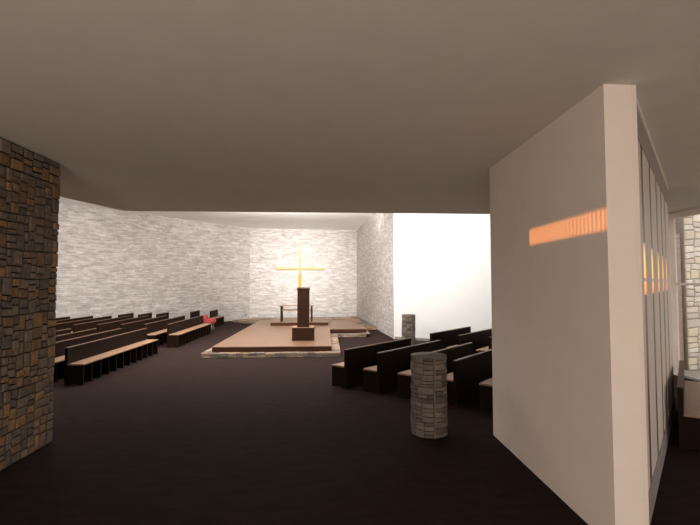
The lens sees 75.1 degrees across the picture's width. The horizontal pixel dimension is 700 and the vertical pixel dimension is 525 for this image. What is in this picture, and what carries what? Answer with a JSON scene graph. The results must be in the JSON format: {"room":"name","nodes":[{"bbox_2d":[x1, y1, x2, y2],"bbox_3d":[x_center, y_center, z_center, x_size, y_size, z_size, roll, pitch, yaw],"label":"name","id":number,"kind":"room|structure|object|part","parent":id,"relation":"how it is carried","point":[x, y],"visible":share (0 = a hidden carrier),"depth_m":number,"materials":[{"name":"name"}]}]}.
{"room":"house of worship","nodes":[
{"label":"house of worship","id":0,"kind":"room"},
{"bbox_2d":[0,137,60,470],"bbox_3d":[-4.083,0.315,0.618,0.515,4.030,11.710,0,-3,-3],"label":"wall","id":1,"kind":"structure","parent":0,"point":[29,180],"depth_m":5.80,"materials":[{"name":"brown stone"}]},
{"bbox_2d":[55,203,249,320],"bbox_3d":[-13.022,0.305,19.171,0.400,5.800,22.972,-2,-3,35],"label":"wall","id":2,"kind":"structure","parent":0,"point":[113,263],"depth_m":22.86,"materials":[{"name":"stone"}]},
{"bbox_2d":[58,197,375,229],"bbox_3d":[-8.389,-2.730,17.966,33.200,0.150,24.100,0,-3,-3],"label":"ceiling","id":3,"kind":"structure","parent":0,"point":[266,220],"depth_m":24.34,"materials":[{"name":"paint"}]},
{"bbox_2d":[249,228,356,318],"bbox_3d":[-2.996,0.778,29.188,7.018,5.800,0.397,0,-3,-10],"label":"wall","id":4,"kind":"structure","parent":0,"point":[333,289],"depth_m":29.04,"materials":[{"name":"stone"}]},
{"bbox_2d":[275,241,323,274],"bbox_3d":[-3.197,0.480,28.908,3.060,3.690,0.142,0,-3,-10],"label":"wall cross","id":5,"kind":"object","parent":4,"relation":"attached to","point":[299,268],"visible":0.73,"depth_m":28.88,"materials":[{"name":"gold"}]},
{"bbox_2d":[0,0,699,213],"bbox_3d":[1.258,-1.643,3.155,14.950,0.120,16.000,0,-3,-3],"label":"ceiling","id":6,"kind":"structure","parent":0,"point":[303,106],"depth_m":4.07,"materials":[{"name":"paint"}]},
{"bbox_2d":[0,321,699,524],"bbox_3d":[-8.379,2.846,12.038,32.600,0.150,35.200,0,-3,-3],"label":"floor","id":7,"kind":"structure","parent":0,"point":[171,436],"depth_m":5.81,"materials":[{"name":"carpet"}]},
{"bbox_2d":[54,328,70,335],"bbox_3d":[-8.457,2.364,12.011,0.416,0.812,4.450,0,-3,-3],"label":"pew","id":8,"kind":"object","parent":7,"relation":"on","point":[64,331],"visible":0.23,"depth_m":13.82,"materials":[{"name":"brown wood"}]},
{"bbox_2d":[55,316,69,320],"bbox_3d":[-11.748,2.614,17.303,0.416,0.812,4.450,0,-3,-3],"label":"pew","id":9,"kind":"object","parent":7,"relation":"on","point":[68,317],"visible":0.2,"depth_m":18.96,"materials":[{"name":"brown wood"}]},
{"bbox_2d":[56,316,92,323],"bbox_3d":[-10.978,2.632,17.696,0.416,0.812,4.450,0,-3,-3],"label":"pew","id":10,"kind":"object","parent":7,"relation":"on","point":[86,317],"visible":0.14,"depth_m":18.36,"materials":[{"name":"brown wood"}]},
{"bbox_2d":[55,328,96,341],"bbox_3d":[-7.684,2.366,12.054,0.416,0.812,4.450,0,-3,-3],"label":"pew","id":11,"kind":"object","parent":7,"relation":"on","point":[62,337],"visible":0.16,"depth_m":13.06,"materials":[{"name":"brown wood"}]},
{"bbox_3d":[-7.856,1.968,12.063,0.070,0.017,4.450,0,-3,-3],"label":"rail","id":12,"kind":"part","parent":11,"relation":"part of","materials":[{"name":"brown wood"}]},
{"bbox_2d":[54,316,111,332],"bbox_3d":[-10.189,2.634,17.739,0.416,0.812,4.450,0,-3,-3],"label":"pew","id":13,"kind":"object","parent":7,"relation":"on","point":[66,325],"visible":0.15,"depth_m":16.86,"materials":[{"name":"brown wood"}]},
{"bbox_3d":[-10.362,2.237,17.748,0.070,0.017,4.450,0,-3,-3],"label":"rail","id":14,"kind":"part","parent":13,"relation":"part of","materials":[{"name":"brown wood"}]},
{"bbox_2d":[53,328,121,381],"bbox_3d":[-6.910,2.368,12.096,0.416,0.812,4.450,0,-3,-3],"label":"pew","id":15,"kind":"object","parent":7,"relation":"on","point":[60,346],"visible":0.25,"depth_m":11.20,"materials":[{"name":"brown wood"}]},
{"bbox_3d":[-6.878,2.334,12.100,0.352,0.030,4.450,0,-3,-3],"label":"seat","id":16,"kind":"part","parent":15,"relation":"part of","materials":[{"name":"brown wood"}]},
{"bbox_3d":[-7.083,2.326,12.089,0.060,0.695,4.360,0,-3,-3],"label":"backrest","id":17,"kind":"part","parent":15,"relation":"part of","materials":[{"name":"brown wood"}]},
{"bbox_3d":[-7.082,1.970,12.106,0.070,0.017,4.450,0,-3,-3],"label":"rail","id":18,"kind":"part","parent":15,"relation":"part of","materials":[{"name":"brown wood"}]},
{"bbox_2d":[73,316,129,331],"bbox_3d":[-9.400,2.636,17.782,0.416,0.812,4.450,0,-3,-3],"label":"pew","id":19,"kind":"object","parent":7,"relation":"on","point":[88,325],"visible":0.28,"depth_m":16.77,"materials":[{"name":"brown wood"}]},
{"bbox_3d":[-9.573,2.239,17.791,0.070,0.017,4.450,0,-3,-3],"label":"rail","id":20,"kind":"part","parent":19,"relation":"part of","materials":[{"name":"brown wood"}]},
{"bbox_2d":[64,328,157,384],"bbox_3d":[-6.136,2.370,12.139,0.416,0.812,4.450,0,-3,-3],"label":"pew","id":21,"kind":"object","parent":7,"relation":"on","point":[86,361],"visible":1,"depth_m":11.28,"materials":[{"name":"brown wood"}]},
{"bbox_3d":[-6.019,2.274,9.941,0.400,0.795,0.045,0,-3,-3],"label":"panel","id":22,"kind":"part","parent":21,"relation":"part of","materials":[{"name":"brown wood"}]},
{"bbox_3d":[-6.309,1.972,12.148,0.070,0.017,4.450,0,-3,-3],"label":"rail","id":23,"kind":"part","parent":21,"relation":"part of","materials":[{"name":"brown wood"}]},
{"bbox_3d":[-6.310,2.328,12.131,0.060,0.695,4.360,0,-3,-3],"label":"backrest","id":24,"kind":"part","parent":21,"relation":"part of","materials":[{"name":"brown wood"}]},
{"bbox_3d":[-6.104,2.336,12.142,0.352,0.030,4.450,0,-3,-3],"label":"seat","id":25,"kind":"part","parent":21,"relation":"part of","materials":[{"name":"brown wood"}]},
{"bbox_3d":[-6.261,2.482,14.335,0.400,0.795,0.045,0,-3,-3],"label":"panel","id":26,"kind":"part","parent":21,"relation":"part of","materials":[{"name":"brown wood"}]},
{"bbox_2d":[97,316,148,332],"bbox_3d":[-8.611,2.638,17.825,0.416,0.812,4.450,0,-3,-3],"label":"pew","id":27,"kind":"object","parent":7,"relation":"on","point":[103,327],"visible":0.33,"depth_m":16.81,"materials":[{"name":"brown wood"}]},
{"bbox_3d":[-8.784,2.241,17.835,0.070,0.017,4.450,0,-3,-3],"label":"rail","id":28,"kind":"part","parent":27,"relation":"part of","materials":[{"name":"brown wood"}]},
{"bbox_2d":[118,313,133,317],"bbox_3d":[-10.281,2.799,21.235,0.416,0.812,1.550,0,-3,-3],"label":"pew","id":29,"kind":"object","parent":7,"relation":"on","point":[131,315],"visible":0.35,"depth_m":21.43,"materials":[{"name":"brown wood"}]},
{"bbox_2d":[120,315,166,333],"bbox_3d":[-7.823,2.640,17.869,0.416,0.812,4.450,0,-3,-3],"label":"pew","id":30,"kind":"object","parent":7,"relation":"on","point":[132,326],"visible":0.31,"depth_m":16.95,"materials":[{"name":"brown wood"}]},
{"bbox_3d":[-7.995,2.243,17.878,0.070,0.017,4.450,0,-3,-3],"label":"rail","id":31,"kind":"part","parent":30,"relation":"part of","materials":[{"name":"brown wood"}]},
{"bbox_2d":[138,312,151,318],"bbox_3d":[-9.493,2.811,21.479,0.416,0.812,1.550,0,-3,-3],"label":"pew","id":32,"kind":"object","parent":7,"relation":"on","point":[150,313],"visible":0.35,"depth_m":21.56,"materials":[{"name":"brown wood"}]},
{"bbox_2d":[156,312,168,318],"bbox_3d":[-8.765,2.822,21.718,0.416,0.812,1.550,0,-3,-3],"label":"pew","id":33,"kind":"object","parent":7,"relation":"on","point":[166,313],"visible":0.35,"depth_m":21.74,"materials":[{"name":"brown wood"}]},
{"bbox_2d":[144,315,184,345],"bbox_3d":[-7.034,2.642,17.912,0.416,0.812,4.450,0,-3,-3],"label":"pew","id":34,"kind":"object","parent":7,"relation":"on","point":[158,329],"visible":0.39,"depth_m":16.72,"materials":[{"name":"brown wood"}]},
{"bbox_3d":[-6.917,2.547,15.714,0.400,0.795,0.045,0,-3,-3],"label":"panel","id":35,"kind":"part","parent":34,"relation":"part of","materials":[{"name":"brown wood"}]},
{"bbox_3d":[-7.002,2.608,17.915,0.352,0.030,4.450,0,-3,-3],"label":"seat","id":36,"kind":"part","parent":34,"relation":"part of","materials":[{"name":"brown wood"}]},
{"bbox_3d":[-7.207,2.245,17.921,0.070,0.017,4.450,0,-3,-3],"label":"rail","id":37,"kind":"part","parent":34,"relation":"part of","materials":[{"name":"brown wood"}]},
{"bbox_3d":[-7.208,2.600,17.904,0.060,0.695,4.360,0,-3,-3],"label":"backrest","id":38,"kind":"part","parent":34,"relation":"part of","materials":[{"name":"brown wood"}]},
{"bbox_2d":[167,315,210,347],"bbox_3d":[-6.245,2.644,17.955,0.416,0.812,4.450,0,-3,-3],"label":"pew","id":39,"kind":"object","parent":7,"relation":"on","point":[179,333],"visible":1,"depth_m":17.25,"materials":[{"name":"brown wood"}]},
{"bbox_3d":[-6.128,2.549,15.758,0.400,0.795,0.045,0,-3,-3],"label":"panel","id":40,"kind":"part","parent":39,"relation":"part of","materials":[{"name":"brown wood"}]},
{"bbox_3d":[-6.418,2.247,17.964,0.070,0.017,4.450,0,-3,-3],"label":"rail","id":41,"kind":"part","parent":39,"relation":"part of","materials":[{"name":"brown wood"}]},
{"bbox_3d":[-6.419,2.603,17.948,0.060,0.695,4.360,0,-3,-3],"label":"backrest","id":42,"kind":"part","parent":39,"relation":"part of","materials":[{"name":"brown wood"}]},
{"bbox_3d":[-6.213,2.611,17.958,0.352,0.030,4.450,0,-3,-3],"label":"seat","id":43,"kind":"part","parent":39,"relation":"part of","materials":[{"name":"brown wood"}]},
{"bbox_2d":[190,310,199,317],"bbox_3d":[-7.797,2.903,23.422,0.416,0.812,1.550,0,-3,-3],"label":"pew","id":44,"kind":"object","parent":7,"relation":"on","point":[193,313],"visible":0.32,"depth_m":23.20,"materials":[{"name":"brown wood"}]},
{"bbox_2d":[203,315,215,327],"bbox_3d":[-6.817,2.884,21.998,0.572,0.720,0.546,0,-3,-3],"label":"armchair","id":45,"kind":"object","parent":7,"relation":"on","point":[206,319],"visible":0.74,"depth_m":21.79,"materials":[{"name":"red fabric"}]},
{"bbox_3d":[-6.757,2.826,21.775,0.475,0.276,0.088,0,-3,-3],"label":"armrest","id":46,"kind":"part","parent":45,"relation":"part of","materials":[{"name":"red fabric"}]},
{"bbox_2d":[210,309,223,326],"bbox_3d":[-7.070,2.940,24.212,0.416,0.812,1.550,0,-3,-3],"label":"pew","id":47,"kind":"object","parent":7,"relation":"on","point":[214,313],"visible":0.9,"depth_m":24.18,"materials":[{"name":"brown wood"}]},
{"bbox_3d":[-7.032,2.913,23.461,0.400,0.795,0.045,0,-3,-3],"label":"panel","id":48,"kind":"part","parent":47,"relation":"part of","materials":[{"name":"brown wood"}]},
{"bbox_3d":[-7.243,2.898,24.205,0.060,0.695,1.460,0,-3,-3],"label":"backrest","id":49,"kind":"part","parent":47,"relation":"part of","materials":[{"name":"brown wood"}]},
{"bbox_2d":[200,316,376,357],"bbox_3d":[-2.590,3.047,21.171,7.766,0.312,15.198,0,-3,-3],"label":"platform","id":50,"kind":"object","parent":7,"relation":"on","point":[261,339],"visible":0.77,"depth_m":15.22,"materials":[{"name":"wood"}]},
{"bbox_2d":[270,317,327,325],"bbox_3d":[-2.384,2.869,22.242,2.630,0.145,3.120,0,-3,-3],"label":"step","id":51,"kind":"structure","parent":50,"relation":"on","point":[287,321],"depth_m":21.17,"materials":[{"name":"brown wood"}]},
{"bbox_2d":[279,305,313,321],"bbox_3d":[-2.499,2.379,21.357,1.600,0.750,0.640,0,-3,-3],"label":"altar table","id":52,"kind":"object","parent":51,"relation":"on","point":[281,306],"visible":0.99,"depth_m":21.09,"materials":[{"name":"brown wood"}]},
{"bbox_3d":[-3.184,2.383,21.068,0.070,0.715,0.070,0,-3,-3],"label":"leg","id":53,"kind":"part","parent":52,"relation":"part of","materials":[{"name":"brown wood"}]},
{"bbox_2d":[298,273,300,286],"bbox_3d":[-1.865,1.516,16.870,0.320,2.340,0.320,0,-3,-3],"label":"candle","id":54,"kind":"object","parent":50,"relation":"on","point":[299,276],"visible":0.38,"depth_m":16.87,"materials":[{"name":"yellow wax"}]},
{"bbox_2d":[292,287,314,340],"bbox_3d":[-1.581,1.735,15.522,0.730,1.775,0.700,0,-3,-3],"label":"pulpit","id":55,"kind":"object","parent":50,"relation":"on","point":[303,331],"visible":1,"depth_m":15.23,"materials":[{"name":"brown wood"}]},
{"bbox_2d":[332,338,410,387],"bbox_3d":[0.588,2.305,10.783,0.416,0.812,2.660,-2,-3,38],"label":"pew","id":56,"kind":"object","parent":7,"relation":"on","point":[348,373],"visible":0.66,"depth_m":9.94,"materials":[{"name":"brown wood"}]},
{"bbox_3d":[0.563,2.272,10.805,0.352,0.030,2.660,-2,-3,38],"label":"seat","id":57,"kind":"part","parent":56,"relation":"part of","materials":[{"name":"brown wood"}]},
{"bbox_3d":[-0.220,2.265,9.756,0.400,0.795,0.045,-2,-3,38],"label":"panel","id":58,"kind":"part","parent":56,"relation":"part of","materials":[{"name":"brown wood"}]},
{"bbox_3d":[0.724,1.903,10.695,0.070,0.017,2.660,-2,-3,38],"label":"rail","id":59,"kind":"part","parent":56,"relation":"part of","materials":[{"name":"brown wood"}]},
{"bbox_3d":[0.725,2.259,10.677,0.060,0.695,2.570,-2,-3,38],"label":"backrest","id":60,"kind":"part","parent":56,"relation":"part of","materials":[{"name":"brown wood"}]},
{"bbox_2d":[363,340,440,393],"bbox_3d":[1.255,2.284,10.319,0.416,0.812,2.660,-2,-3,38],"label":"pew","id":61,"kind":"object","parent":7,"relation":"on","point":[383,376],"visible":0.66,"depth_m":9.49,"materials":[{"name":"brown wood"}]},
{"bbox_3d":[1.230,2.251,10.341,0.352,0.030,2.660,-2,-3,38],"label":"seat","id":62,"kind":"part","parent":61,"relation":"part of","materials":[{"name":"brown wood"}]},
{"bbox_3d":[0.446,2.244,9.292,0.400,0.795,0.045,-2,-3,38],"label":"panel","id":63,"kind":"part","parent":61,"relation":"part of","materials":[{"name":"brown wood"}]},
{"bbox_3d":[1.390,1.881,10.231,0.070,0.017,2.660,-2,-3,38],"label":"rail","id":64,"kind":"part","parent":61,"relation":"part of","materials":[{"name":"brown wood"}]},
{"bbox_3d":[1.391,2.237,10.213,0.060,0.695,2.570,-2,-3,38],"label":"backrest","id":65,"kind":"part","parent":61,"relation":"part of","materials":[{"name":"brown wood"}]},
{"bbox_2d":[402,314,415,344],"bbox_3d":[2.123,2.433,16.495,0.502,1.096,0.502,0,-3,-3],"label":"stone post","id":66,"kind":"object","parent":7,"relation":"on","point":[408,320],"visible":0.84,"depth_m":16.29,"materials":[{"name":"grey stone"}]},
{"bbox_2d":[410,352,447,438],"bbox_3d":[1.171,1.946,6.760,0.541,1.151,0.544,0,-3,-3],"label":"stone post","id":67,"kind":"object","parent":7,"relation":"on","point":[429,414],"visible":1,"depth_m":6.54,"materials":[{"name":"grey stone"}]},
{"bbox_2d":[398,342,472,398],"bbox_3d":[1.921,2.262,9.856,0.416,0.812,2.660,-2,-3,38],"label":"pew","id":68,"kind":"object","parent":7,"relation":"on","point":[463,350],"visible":0.39,"depth_m":9.75,"materials":[{"name":"brown wood"}]},
{"bbox_3d":[1.896,2.229,9.877,0.352,0.030,2.660,-2,-3,38],"label":"seat","id":69,"kind":"part","parent":68,"relation":"part of","materials":[{"name":"brown wood"}]},
{"bbox_3d":[1.113,2.222,8.829,0.400,0.795,0.045,-2,-3,38],"label":"panel","id":70,"kind":"part","parent":68,"relation":"part of","materials":[{"name":"brown wood"}]},
{"bbox_3d":[2.057,1.860,9.767,0.070,0.017,2.660,-2,-3,38],"label":"rail","id":71,"kind":"part","parent":68,"relation":"part of","materials":[{"name":"brown wood"}]},
{"bbox_3d":[2.058,2.215,9.750,0.060,0.695,2.570,-2,-3,38],"label":"backrest","id":72,"kind":"part","parent":68,"relation":"part of","materials":[{"name":"brown wood"}]},
{"bbox_2d":[430,326,470,348],"bbox_3d":[2.959,2.454,13.934,0.416,0.812,2.660,-2,-3,38],"label":"pew","id":73,"kind":"object","parent":7,"relation":"on","point":[448,338],"visible":0.41,"depth_m":13.63,"materials":[{"name":"brown wood"}]},
{"bbox_3d":[3.095,2.052,13.846,0.070,0.017,2.660,-2,-3,38],"label":"rail","id":74,"kind":"part","parent":73,"relation":"part of","materials":[{"name":"brown wood"}]},
{"bbox_2d":[446,328,491,353],"bbox_3d":[3.645,2.433,13.472,0.416,0.812,2.660,-2,-3,38],"label":"pew","id":75,"kind":"object","parent":7,"relation":"on","point":[479,339],"visible":0.3,"depth_m":13.18,"materials":[{"name":"brown wood"}]},
{"bbox_3d":[3.781,2.030,13.383,0.070,0.017,2.660,-2,-3,38],"label":"rail","id":76,"kind":"part","parent":75,"relation":"part of","materials":[{"name":"brown wood"}]},
{"bbox_3d":[3.782,2.386,13.366,0.060,0.695,2.570,-2,-3,38],"label":"backrest","id":77,"kind":"part","parent":75,"relation":"part of","materials":[{"name":"brown wood"}]},
{"bbox_2d":[447,349,491,405],"bbox_3d":[2.587,2.240,9.392,0.416,0.812,2.660,-2,-3,38],"label":"pew","id":78,"kind":"object","parent":7,"relation":"on","point":[469,371],"visible":0.53,"depth_m":8.65,"materials":[{"name":"brown wood"}]},
{"bbox_3d":[2.562,2.207,9.414,0.352,0.030,2.660,-2,-3,38],"label":"seat","id":79,"kind":"part","parent":78,"relation":"part of","materials":[{"name":"brown wood"}]},
{"bbox_3d":[1.779,2.200,8.365,0.400,0.795,0.045,-2,-3,38],"label":"panel","id":80,"kind":"part","parent":78,"relation":"part of","materials":[{"name":"brown wood"}]},
{"bbox_3d":[2.723,1.838,9.304,0.070,0.017,2.660,-2,-3,38],"label":"rail","id":81,"kind":"part","parent":78,"relation":"part of","materials":[{"name":"brown wood"}]},
{"bbox_3d":[2.724,2.193,9.286,0.060,0.695,2.570,-2,-3,38],"label":"backrest","id":82,"kind":"part","parent":78,"relation":"part of","materials":[{"name":"brown wood"}]},
{"bbox_2d":[476,336,491,352],"bbox_3d":[4.332,2.411,13.009,0.416,0.812,2.660,-2,-3,38],"label":"pew","id":83,"kind":"object","parent":7,"relation":"on","point":[489,338],"visible":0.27,"depth_m":11.98,"materials":[{"name":"brown wood"}]},
{"bbox_3d":[4.307,2.378,13.030,0.352,0.030,2.660,-2,-3,38],"label":"seat","id":84,"kind":"part","parent":83,"relation":"part of","materials":[{"name":"brown wood"}]},
{"bbox_2d":[479,377,492,410],"bbox_3d":[3.254,2.218,8.928,0.416,0.812,2.660,-2,-3,38],"label":"pew","id":85,"kind":"object","parent":7,"relation":"on","point":[485,387],"visible":0.11,"depth_m":7.94,"materials":[{"name":"brown wood"}]},
{"bbox_3d":[3.229,2.185,8.950,0.352,0.030,2.660,-2,-3,38],"label":"seat","id":86,"kind":"part","parent":85,"relation":"part of","materials":[{"name":"brown wood"}]},
{"bbox_2d":[668,208,699,380],"bbox_3d":[8.197,0.515,5.915,0.100,3.930,10.950,0,-3,-3],"label":"window","id":87,"kind":"structure","parent":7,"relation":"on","point":[672,216],"depth_m":11.02,"materials":[{"name":"beige paint"}]},
{"bbox_3d":[7.883,0.764,11.180,0.050,3.930,0.390,0,-3,-3],"label":"post","id":88,"kind":"part","parent":87,"relation":"part of","materials":[{"name":"beige paint"}]},
{"bbox_3d":[8.208,-1.387,5.810,0.100,0.140,10.560,0,-3,-3],"label":"head frame","id":89,"kind":"part","parent":87,"relation":"part of","materials":[{"name":"beige paint"}]},
{"bbox_3d":[8.208,2.443,5.629,0.100,0.050,10.560,0,-3,-3],"label":"sill frame","id":90,"kind":"part","parent":87,"relation":"part of","materials":[{"name":"grey metal"}]},
{"bbox_2d":[677,360,699,449],"bbox_3d":[5.385,2.131,7.088,0.416,0.812,2.660,-2,-3,36],"label":"pew","id":91,"kind":"object","parent":7,"relation":"on","point":[688,392],"visible":1,"depth_m":6.13,"materials":[{"name":"brown wood"}]},
{"bbox_3d":[5.245,1.739,7.209,0.070,0.017,2.660,-2,-3,36],"label":"rail","id":92,"kind":"part","parent":91,"relation":"part of","materials":[{"name":"brown wood"}]},
{"bbox_3d":[4.604,2.090,6.040,0.400,0.795,0.045,-2,-3,36],"label":"panel","id":93,"kind":"part","parent":91,"relation":"part of","materials":[{"name":"brown wood"}]},
{"bbox_3d":[5.410,2.096,7.071,0.352,0.030,2.660,-2,-3,36],"label":"seat","id":94,"kind":"part","parent":91,"relation":"part of","materials":[{"name":"brown wood"}]},
{"bbox_2d":[357,213,393,338],"bbox_3d":[1.280,0.534,24.004,0.350,5.800,11.292,0,-3,-7],"label":"wall","id":95,"kind":"structure","parent":0,"point":[375,242],"depth_m":22.08,"materials":[{"name":"stone"}]},
{"bbox_2d":[393,213,491,338],"bbox_3d":[4.841,0.199,16.929,6.802,5.800,0.300,-1,-3,28],"label":"wall","id":96,"kind":"structure","parent":0,"point":[442,262],"depth_m":17.44,"materials":[{"name":"paint"}]},
{"bbox_2d":[395,337,429,340],"bbox_3d":[4.707,2.940,16.659,6.589,0.100,0.020,-1,-3,28],"label":"baseboard","id":97,"kind":"structure","parent":96,"relation":"attached to","point":[418,339],"depth_m":17.68,"materials":[{"name":"grey paint"}]},
{"bbox_2d":[489,84,643,524],"bbox_3d":[2.243,0.486,5.299,0.251,3.930,2.890,0,-3,-3],"label":"wall partition","id":98,"kind":"structure","parent":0,"point":[566,360],"depth_m":4.43,"materials":[{"name":"beige paint"}]},
{"bbox_2d":[631,85,648,524],"bbox_3d":[2.467,0.420,3.911,0.042,3.930,0.090,0,-3,-3],"label":"trim","id":99,"kind":"structure","parent":98,"relation":"attached to","point":[633,87],"depth_m":3.87,"materials":[{"name":"beige paint"}]},
{"bbox_2d":[636,97,674,524],"bbox_3d":[4.035,0.519,6.016,0.141,3.930,5.300,-2,-3,38],"label":"window","id":100,"kind":"structure","parent":98,"relation":"in","point":[653,186],"depth_m":5.38,"materials":[{"name":"grey paint"}]},
{"bbox_3d":[2.964,0.062,4.601,0.024,0.530,0.260,-2,-3,38],"label":"amber pane","id":101,"kind":"part","parent":100,"relation":"part of","materials":[{"name":"orange glass"}]},
{"bbox_3d":[4.035,-1.418,6.107,0.140,0.050,5.300,-2,-3,38],"label":"ceiling trim","id":102,"kind":"part","parent":100,"relation":"part of","materials":[{"name":"beige paint"}]},
{"bbox_3d":[3.506,0.095,5.300,0.024,0.530,0.260,-2,-3,38],"label":"amber pane","id":103,"kind":"part","parent":100,"relation":"part of","materials":[{"name":"orange glass"}]},
{"bbox_3d":[4.066,0.129,6.023,0.024,0.530,0.260,-2,-3,38],"label":"amber pane","id":104,"kind":"part","parent":100,"relation":"part of","materials":[{"name":"orange glass"}]},
{"label":"outside","id":105,"kind":"structure","parent":0,"visible":0},
{"bbox_2d":[684,369,699,377],"bbox_3d":[18.623,3.238,12.902,21.380,0.150,36.000,0,-3,-3],"label":"floor","id":106,"kind":"structure","parent":105,"point":[695,373],"depth_m":12.98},
{"bbox_2d":[676,234,683,360],"bbox_3d":[9.055,1.162,13.627,1.780,4.065,0.100,0,-3,-3],"label":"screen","id":107,"kind":"object","parent":106,"relation":"on","point":[680,312],"visible":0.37,"depth_m":13.63,"materials":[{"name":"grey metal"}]},
{"bbox_2d":[675,214,699,369],"bbox_3d":[13.234,0.610,13.968,6.500,5.200,0.530,0,-3,-3],"label":"wall","id":108,"kind":"structure","parent":106,"relation":"on","point":[688,228],"depth_m":13.58,"materials":[{"name":"beige stone"}]}
]}

